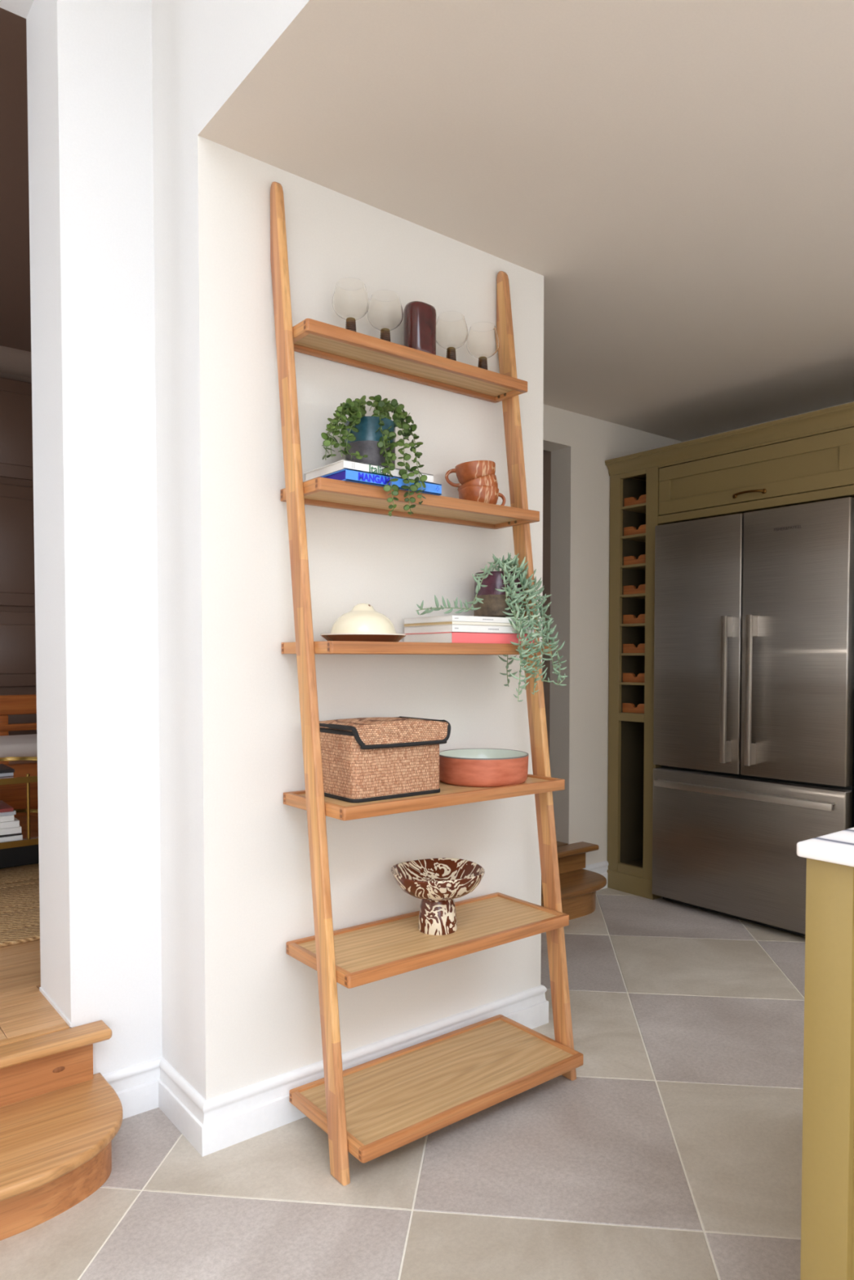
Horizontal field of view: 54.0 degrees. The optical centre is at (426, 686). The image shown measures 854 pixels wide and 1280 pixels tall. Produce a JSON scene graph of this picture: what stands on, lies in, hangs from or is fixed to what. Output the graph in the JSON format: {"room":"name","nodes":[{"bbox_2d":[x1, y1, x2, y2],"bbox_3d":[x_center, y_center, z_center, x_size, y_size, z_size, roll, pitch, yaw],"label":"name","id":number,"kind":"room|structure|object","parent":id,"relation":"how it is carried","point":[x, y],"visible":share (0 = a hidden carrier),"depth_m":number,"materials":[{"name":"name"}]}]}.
{"room":"kitchen","nodes":[
{"label":"kitchen","id":0,"kind":"room"},
{"bbox_2d":[0,8,31,351],"bbox_3d":[-2.410,-2.152,3.292,3.600,0.100,4.020,-1,2,-38],"label":"ceiling","id":1,"kind":"structure","parent":0,"point":[15,257],"depth_m":3.55,"materials":[{"name":"brown paint"}]},
{"bbox_2d":[0,0,34,18],"bbox_3d":[-2.121,-2.092,1.134,2.975,0.780,0.285,-1,2,-38],"label":"wall","id":2,"kind":"structure","parent":0,"point":[21,8],"depth_m":2.14,"materials":[{"name":"paint"}]},
{"bbox_2d":[0,939,66,1039],"bbox_3d":[-2.386,0.842,3.357,3.400,0.112,3.900,-1,2,-38],"label":"floor","id":3,"kind":"structure","parent":0,"point":[24,1009],"depth_m":2.23,"materials":[{"name":"brown wood"}]},
{"bbox_2d":[0,377,36,735],"bbox_3d":[-3.507,-0.605,4.793,3.280,2.688,0.124,-1,2,-38],"label":"tall cabinet","id":4,"kind":"object","parent":3,"relation":"on","point":[17,584],"visible":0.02,"depth_m":5.39,"materials":[{"name":"brown wood"}]},
{"bbox_2d":[0,694,38,808],"bbox_3d":[-2.432,0.408,4.473,1.930,0.683,0.770,-1,2,-38],"label":"daybed","id":5,"kind":"object","parent":3,"relation":"on","point":[13,794],"visible":0.16,"depth_m":4.87,"materials":[{"name":"brown wood"}]},
{"bbox_2d":[0,733,37,757],"bbox_3d":[-2.071,0.329,4.724,0.950,0.086,0.620,-1,2,-38],"label":"seat cushion","id":6,"kind":"object","parent":5,"relation":"on","point":[16,745],"visible":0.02,"depth_m":4.35,"materials":[{"name":"fabric"}]},
{"bbox_2d":[0,862,39,946],"bbox_3d":[-2.058,0.789,3.037,2.320,0.014,1.605,-1,2,-38],"label":"jute rug","id":7,"kind":"object","parent":3,"relation":"on","point":[20,911],"visible":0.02,"depth_m":2.99,"materials":[{"name":"beige wicker"}]},
{"bbox_2d":[0,756,39,868],"bbox_3d":[-2.208,0.561,3.316,1.452,0.424,0.777,-1,2,-38],"label":"coffee table","id":8,"kind":"object","parent":7,"relation":"on","point":[24,851],"visible":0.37,"depth_m":3.55,"materials":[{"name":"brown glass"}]},
{"bbox_2d":[0,772,13,777],"bbox_3d":[-1.875,0.356,3.363,0.348,0.014,0.220,-1,2,-38],"label":"magazine","id":9,"kind":"object","parent":8,"relation":"on","point":[10,774],"visible":0.6,"depth_m":3.37,"materials":[{"name":"white paper"}]},
{"bbox_2d":[0,764,14,773],"bbox_3d":[-1.873,0.342,3.364,0.352,0.013,0.220,-1,2,-38],"label":"magazine","id":10,"kind":"object","parent":9,"relation":"on","point":[3,768],"visible":1,"depth_m":3.38,"materials":[{"name":"black paper"}]},
{"bbox_2d":[0,835,22,842],"bbox_3d":[-1.798,0.604,3.342,0.292,0.020,0.220,-1,2,-39],"label":"magazine","id":11,"kind":"object","parent":8,"relation":"on","point":[15,837],"visible":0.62,"depth_m":3.32,"materials":[{"name":"white paper"}]},
{"bbox_2d":[0,832,22,837],"bbox_3d":[-1.802,0.590,3.339,0.292,0.008,0.220,-2,2,-40],"label":"magazine","id":12,"kind":"object","parent":11,"relation":"on","point":[20,833],"visible":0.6,"depth_m":3.32,"materials":[{"name":"black paper"}]},
{"bbox_2d":[0,825,21,835],"bbox_3d":[-1.800,0.573,3.340,0.292,0.025,0.220,-1,2,-38],"label":"magazine","id":13,"kind":"object","parent":12,"relation":"on","point":[15,829],"visible":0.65,"depth_m":3.32,"materials":[{"name":"white paper"}]},
{"bbox_2d":[0,817,19,828],"bbox_3d":[-1.805,0.547,3.335,0.292,0.025,0.220,-1,2,-37],"label":"magazine","id":14,"kind":"object","parent":13,"relation":"on","point":[15,823],"visible":0.65,"depth_m":3.31,"materials":[{"name":"white paper"}]},
{"bbox_2d":[0,814,13,822],"bbox_3d":[-1.820,0.523,3.322,0.292,0.024,0.220,-1,2,-37],"label":"magazine","id":15,"kind":"object","parent":14,"relation":"on","point":[11,817],"visible":0.65,"depth_m":3.31,"materials":[{"name":"white paper"}]},
{"bbox_2d":[0,809,15,816],"bbox_3d":[-1.817,0.503,3.324,0.292,0.014,0.220,-2,2,-39],"label":"magazine","id":16,"kind":"object","parent":15,"relation":"on","point":[13,812],"visible":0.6,"depth_m":3.31,"materials":[{"name":"paper"}]},
{"bbox_2d":[0,800,13,812],"bbox_3d":[-1.822,0.489,3.320,0.292,0.014,0.220,-1,2,-37],"label":"magazine","id":17,"kind":"object","parent":16,"relation":"on","point":[4,807],"visible":1,"depth_m":3.32,"materials":[{"name":"red paper"}]},
{"bbox_2d":[4,810,38,842],"bbox_3d":[-2.208,0.620,3.318,1.440,0.008,0.770,-1,2,-38],"label":"shelf","id":18,"kind":"object","parent":8,"relation":"attached to","point":[21,815],"depth_m":3.64,"materials":[{"name":"brown wood"}]},
{"bbox_2d":[26,0,162,1074],"bbox_3d":[-0.866,-0.715,2.171,0.225,3.600,0.285,-1,2,-38],"label":"wall","id":19,"kind":"structure","parent":0,"point":[90,77],"depth_m":2.07,"materials":[{"name":"paint"}]},
{"bbox_2d":[39,986,71,1026],"bbox_3d":[-0.955,0.820,2.148,0.004,0.009,0.288,-1,2,-38],"label":"trim","id":20,"kind":"structure","parent":19,"relation":"attached to","point":[66,1020],"depth_m":2.13,"materials":[{"name":"paint"}]},
{"bbox_2d":[153,135,543,1100],"bbox_3d":[-0.252,-0.095,2.502,1.123,2.340,0.560,-1,2,-38],"label":"wall","id":21,"kind":"structure","parent":0,"point":[238,1011],"depth_m":2.09,"materials":[{"name":"white paint"}]},
{"bbox_2d":[102,984,548,1156],"bbox_3d":[-0.306,1.016,2.483,1.311,0.120,0.578,-1,2,-38],"label":"baseboard","id":22,"kind":"structure","parent":21,"relation":"attached to","point":[216,1123],"depth_m":2.11,"materials":[{"name":"paint"}]},
{"bbox_2d":[0,887,804,1279],"bbox_3d":[0.684,1.169,0.534,6.500,0.060,5.650,-1,2,-38],"label":"floor","id":23,"kind":"structure","parent":0,"point":[673,1151],"depth_m":1.88,"materials":[{"name":"tile"}]},
{"bbox_2d":[0,1019,123,1240],"bbox_3d":[-1.311,0.977,1.478,1.550,0.262,0.388,-1,2,-38],"label":"steps","id":24,"kind":"structure","parent":23,"relation":"on","point":[60,1120],"depth_m":1.85,"materials":[{"name":"brown wood"}]},
{"bbox_2d":[270,182,583,1185],"bbox_3d":[0.033,-0.060,2.140,0.764,2.293,0.358,-1,2,-38],"label":"ladder shelf","id":25,"kind":"object","parent":23,"relation":"on","point":[369,1110],"visible":0.97,"depth_m":2.08,"materials":[{"name":"brown wood"}]},
{"bbox_2d":[332,277,368,332],"bbox_3d":[-0.189,-0.921,2.081,0.092,0.152,0.092,-1,2,-38],"label":"wine glass","id":26,"kind":"object","parent":25,"relation":"on","point":[350,300],"visible":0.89,"depth_m":2.05,"materials":[{"name":"white"}]},
{"bbox_2d":[320,632,406,641],"bbox_3d":[-0.157,-0.115,2.064,0.211,0.026,0.211,-1,2,-38],"label":"serving plate","id":27,"kind":"object","parent":25,"relation":"on","point":[355,637],"visible":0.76,"depth_m":1.98,"materials":[{"name":"brown ceramic"}]},
{"bbox_2d":[330,603,395,633],"bbox_3d":[-0.157,-0.158,2.063,0.165,0.093,0.165,-1,2,-38],"label":"lid","id":28,"kind":"object","parent":27,"relation":"on","point":[362,618],"visible":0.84,"depth_m":2.01,"materials":[{"name":"beige ceramic"}]},
{"bbox_2d":[320,468,441,495],"bbox_3d":[-0.134,-0.494,2.096,0.285,0.026,0.192,-1,2,-38],"label":"book","id":29,"kind":"object","parent":25,"relation":"on","point":[346,474],"visible":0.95,"depth_m":1.99,"materials":[{"name":"paper"}]},
{"bbox_2d":[303,459,433,483],"bbox_3d":[-0.144,-0.518,2.090,0.266,0.022,0.183,-1,2,-38],"label":"book","id":30,"kind":"object","parent":29,"relation":"on","point":[344,464],"visible":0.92,"depth_m":2.00,"materials":[{"name":"white paper"}]},
{"bbox_2d":[320,395,427,516],"bbox_3d":[-0.132,-0.573,2.056,0.301,0.330,0.202,-1,2,-38],"label":"potted plant","id":31,"kind":"object","parent":30,"relation":"on","point":[371,440],"visible":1,"depth_m":2.04,"materials":[{"name":"green plant"}]},
{"bbox_2d":[319,715,450,803],"bbox_3d":[-0.120,0.173,2.092,0.296,0.188,0.216,-1,2,-38],"label":"storage basket","id":32,"kind":"object","parent":25,"relation":"on","point":[364,759],"visible":0.94,"depth_m":2.01,"materials":[{"name":"brown plant"}]},
{"bbox_2d":[367,289,403,342],"bbox_3d":[-0.107,-0.923,2.149,0.092,0.152,0.092,-1,2,-38],"label":"wine glass","id":33,"kind":"object","parent":25,"relation":"on","point":[384,313],"visible":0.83,"depth_m":2.12,"materials":[{"name":"white"}]},
{"bbox_2d":[403,301,436,355],"bbox_3d":[-0.019,-0.925,2.210,0.087,0.151,0.087,-1,2,-38],"label":"vase","id":34,"kind":"object","parent":25,"relation":"on","point":[420,317],"visible":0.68,"depth_m":2.17,"materials":[{"name":"red ceramic"}]},
{"bbox_2d":[391,857,484,935],"bbox_3d":[0.028,0.553,2.183,0.244,0.160,0.244,-1,2,-38],"label":"pedestal bowl","id":35,"kind":"object","parent":25,"relation":"on","point":[437,882],"visible":1,"depth_m":2.15,"materials":[{"name":"ceramic"}]},
{"bbox_2d":[435,311,467,360],"bbox_3d":[0.066,-0.928,2.278,0.092,0.152,0.092,-1,2,-38],"label":"wine glass","id":36,"kind":"object","parent":25,"relation":"on","point":[451,330],"visible":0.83,"depth_m":2.25,"materials":[{"name":"white"}]},
{"bbox_2d":[403,631,533,644],"bbox_3d":[0.114,-0.125,2.283,0.293,0.034,0.208,-1,2,-38],"label":"magazine","id":37,"kind":"object","parent":25,"relation":"on","point":[445,637],"visible":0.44,"depth_m":2.18,"materials":[{"name":"pink paper"}]},
{"bbox_2d":[404,624,533,634],"bbox_3d":[0.115,-0.152,2.284,0.293,0.018,0.207,-1,2,-38],"label":"magazine","id":38,"kind":"object","parent":37,"relation":"on","point":[445,628],"visible":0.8,"depth_m":2.18,"materials":[{"name":"grey paper"}]},
{"bbox_2d":[403,621,533,626],"bbox_3d":[0.114,-0.165,2.283,0.293,0.008,0.207,-1,2,-38],"label":"magazine","id":39,"kind":"object","parent":38,"relation":"on","point":[443,622],"visible":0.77,"depth_m":2.18,"materials":[{"name":"white paper"}]},
{"bbox_2d":[404,615,528,623],"bbox_3d":[0.115,-0.177,2.283,0.293,0.014,0.207,-1,2,-38],"label":"magazine","id":40,"kind":"object","parent":39,"relation":"on","point":[444,618],"visible":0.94,"depth_m":2.18,"materials":[{"name":"grey paper"}]},
{"bbox_2d":[416,551,568,702],"bbox_3d":[0.186,-0.169,2.262,0.254,0.415,0.489,2,2,40],"label":"potted plant","id":41,"kind":"object","parent":40,"relation":"on","point":[502,593],"visible":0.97,"depth_m":2.28,"materials":[{"name":"green plant"}]},
{"bbox_2d":[458,485,505,506],"bbox_3d":[0.148,-0.513,2.316,0.123,0.062,0.112,0,2,14],"label":"cup","id":42,"kind":"object","parent":25,"relation":"on","point":[484,494],"visible":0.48,"depth_m":2.27,"materials":[{"name":"ceramic"}]},
{"bbox_2d":[457,474,497,492],"bbox_3d":[0.141,-0.539,2.320,0.112,0.086,0.118,0,2,7],"label":"cup","id":43,"kind":"object","parent":42,"relation":"on","point":[491,480],"visible":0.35,"depth_m":2.27,"materials":[{"name":"ceramic"}]},
{"bbox_2d":[444,460,495,487],"bbox_3d":[0.130,-0.580,2.319,0.121,0.069,0.112,2,3,44],"label":"cup","id":44,"kind":"object","parent":43,"relation":"on","point":[465,472],"visible":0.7,"depth_m":2.27,"materials":[{"name":"ceramic"}]},
{"bbox_2d":[466,321,498,369],"bbox_3d":[0.156,-0.930,2.349,0.092,0.152,0.092,-1,2,-38],"label":"wine glass","id":45,"kind":"object","parent":25,"relation":"on","point":[482,340],"visible":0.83,"depth_m":2.32,"materials":[{"name":"white"}]},
{"bbox_2d":[439,748,528,786],"bbox_3d":[0.153,0.222,2.294,0.249,0.077,0.249,-1,2,-38],"label":"baking dish","id":46,"kind":"object","parent":25,"relation":"on","point":[468,767],"visible":0.97,"depth_m":2.20,"materials":[{"name":"ceramic"}]},
{"bbox_2d":[541,841,606,919],"bbox_3d":[0.379,0.909,3.644,1.230,0.258,0.301,-1,2,-38],"label":"steps","id":47,"kind":"structure","parent":23,"relation":"on","point":[579,886],"depth_m":3.85,"materials":[{"name":"brown wood"}]},
{"bbox_2d":[606,466,664,899],"bbox_3d":[1.237,-0.023,4.297,0.617,2.080,0.289,-1,2,-38],"label":"wine rack cabinet","id":48,"kind":"object","parent":23,"relation":"on","point":[633,502],"visible":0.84,"depth_m":4.18,"materials":[{"name":"green paint"}]},
{"bbox_2d":[619,682,644,685],"bbox_3d":[1.184,-0.016,4.257,0.451,0.012,0.154,-1,2,-38],"label":"shelf","id":49,"kind":"object","parent":48,"relation":"attached to","point":[620,683],"depth_m":4.13,"materials":[{"name":"green paint"}]},
{"bbox_2d":[619,622,644,627],"bbox_3d":[1.184,-0.305,4.248,0.451,0.012,0.154,-1,2,-38],"label":"shelf","id":50,"kind":"object","parent":48,"relation":"attached to","point":[621,624],"depth_m":4.15,"materials":[{"name":"green paint"}]},
{"bbox_2d":[619,653,644,655],"bbox_3d":[1.184,-0.161,4.253,0.451,0.012,0.154,-1,2,-38],"label":"shelf","id":51,"kind":"object","parent":48,"relation":"attached to","point":[620,654],"depth_m":4.11,"materials":[{"name":"green paint"}]},
{"bbox_2d":[620,593,644,599],"bbox_3d":[1.184,-0.450,4.243,0.451,0.012,0.154,-1,2,-38],"label":"shelf","id":52,"kind":"object","parent":48,"relation":"attached to","point":[623,596],"depth_m":4.15,"materials":[{"name":"green paint"}]},
{"bbox_2d":[620,502,645,513],"bbox_3d":[1.184,-0.883,4.229,0.451,0.012,0.154,-1,2,-38],"label":"shelf","id":53,"kind":"object","parent":48,"relation":"attached to","point":[625,508],"depth_m":4.14,"materials":[{"name":"green paint"}]},
{"bbox_2d":[620,533,645,542],"bbox_3d":[1.184,-0.738,4.234,0.451,0.012,0.154,-1,2,-38],"label":"shelf","id":54,"kind":"object","parent":48,"relation":"attached to","point":[624,537],"depth_m":4.14,"materials":[{"name":"green paint"}]},
{"bbox_2d":[620,563,645,570],"bbox_3d":[1.184,-0.594,4.239,0.451,0.012,0.154,-1,2,-38],"label":"shelf","id":55,"kind":"object","parent":48,"relation":"attached to","point":[624,566],"depth_m":4.14,"materials":[{"name":"green paint"}]},
{"bbox_2d":[623,857,643,867],"bbox_3d":[1.191,0.899,4.292,0.433,0.018,0.154,-1,2,-38],"label":"shelf","id":56,"kind":"object","parent":48,"relation":"attached to","point":[628,862],"depth_m":4.24,"materials":[{"name":"wood"}]},
{"bbox_2d":[652,497,853,936],"bbox_3d":[1.575,0.142,3.794,0.678,1.783,0.906,-1,2,-38],"label":"fridge","id":57,"kind":"object","parent":23,"relation":"on","point":[753,718],"visible":0.99,"depth_m":3.56,"materials":[{"name":"brushed steel"},{"name":"steel"},{"name":"black plastic"}]},
{"bbox_2d":[800,857,853,1279],"bbox_3d":[1.527,0.692,0.735,1.008,0.880,1.943,-1,2,-38],"label":"kitchen island","id":58,"kind":"object","parent":23,"relation":"on","point":[827,1212],"visible":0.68,"depth_m":1.15,"materials":[{"name":"green paint"}]},
{"bbox_2d":[796,826,853,866],"bbox_3d":[1.533,0.242,0.719,1.041,0.020,1.973,-1,2,-38],"label":"island countertop","id":59,"kind":"structure","parent":58,"relation":"on","point":[837,847],"depth_m":1.15,"materials":[{"name":"stone"}]},
{"bbox_2d":[151,0,851,441],"bbox_3d":[0.452,-1.822,3.310,3.300,1.060,1.040,-1,2,-38],"label":"ceiling","id":60,"kind":"structure","parent":0,"point":[603,360],"depth_m":3.35,"materials":[{"name":"paint"}]},
{"bbox_2d":[196,0,853,401],"bbox_3d":[1.427,-1.783,2.080,3.300,1.060,2.100,-1,2,-38],"label":"ceiling","id":61,"kind":"structure","parent":0,"point":[686,166],"depth_m":1.89,"materials":[{"name":"paint"}]},
{"bbox_2d":[542,449,551,754],"bbox_3d":[-0.006,-0.307,5.037,0.138,2.600,2.160,-1,2,-38],"label":"wall","id":62,"kind":"structure","parent":0,"point":[546,455],"depth_m":4.16,"materials":[{"name":"paint"}]},
{"bbox_2d":[556,840,568,846],"bbox_3d":[-0.432,0.827,4.653,1.052,0.158,2.290,-1,2,-38],"label":"floor","id":63,"kind":"structure","parent":0,"point":[558,843],"depth_m":4.08,"materials":[{"name":"brown wood"}]},
{"bbox_2d":[542,404,682,865],"bbox_3d":[0.611,-0.146,4.070,2.177,2.340,0.130,-1,2,-38],"label":"wall","id":64,"kind":"structure","parent":0,"point":[580,523],"depth_m":4.12,"materials":[{"name":"white paint"}]},
{"bbox_2d":[582,860,608,888],"bbox_3d":[0.834,0.955,4.187,0.215,0.132,0.018,-1,2,-38],"label":"baseboard","id":65,"kind":"structure","parent":64,"relation":"attached to","point":[601,868],"depth_m":4.21,"materials":[{"name":"paint"}]},
{"bbox_2d":[682,401,853,442],"bbox_3d":[3.159,-0.095,2.491,0.140,2.340,5.510,-1,2,-38],"label":"wall","id":66,"kind":"structure","parent":0,"point":[851,402],"depth_m":4.17,"materials":[{"name":"white paint"}]},
{"bbox_2d":[657,423,853,524],"bbox_3d":[1.615,-0.905,3.776,0.636,0.284,0.952,-1,2,-38],"label":"upper cabinet","id":67,"kind":"object","parent":66,"relation":"attached to","point":[817,466],"visible":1,"depth_m":3.56,"materials":[{"name":"green paint"}]},
{"bbox_2d":[604,401,853,479],"bbox_3d":[1.760,-1.067,3.582,0.643,0.072,2.006,-1,2,-38],"label":"crown molding","id":68,"kind":"structure","parent":67,"relation":"attached to","point":[839,415],"depth_m":3.62,"materials":[{"name":"green paint"}]},
{"bbox_3d":[-3.626,-0.602,4.880,3.600,3.200,0.100,-1,2,-38],"label":"wall","id":69,"kind":"structure","parent":0,"visible":0},
{"bbox_2d":[0,345,31,382],"bbox_3d":[-3.558,-2.058,4.747,3.400,0.180,0.120,-1,2,-38],"label":"trim","id":70,"kind":"structure","parent":69,"relation":"attached to","point":[15,364],"depth_m":5.43,"materials":[{"name":"paint"}]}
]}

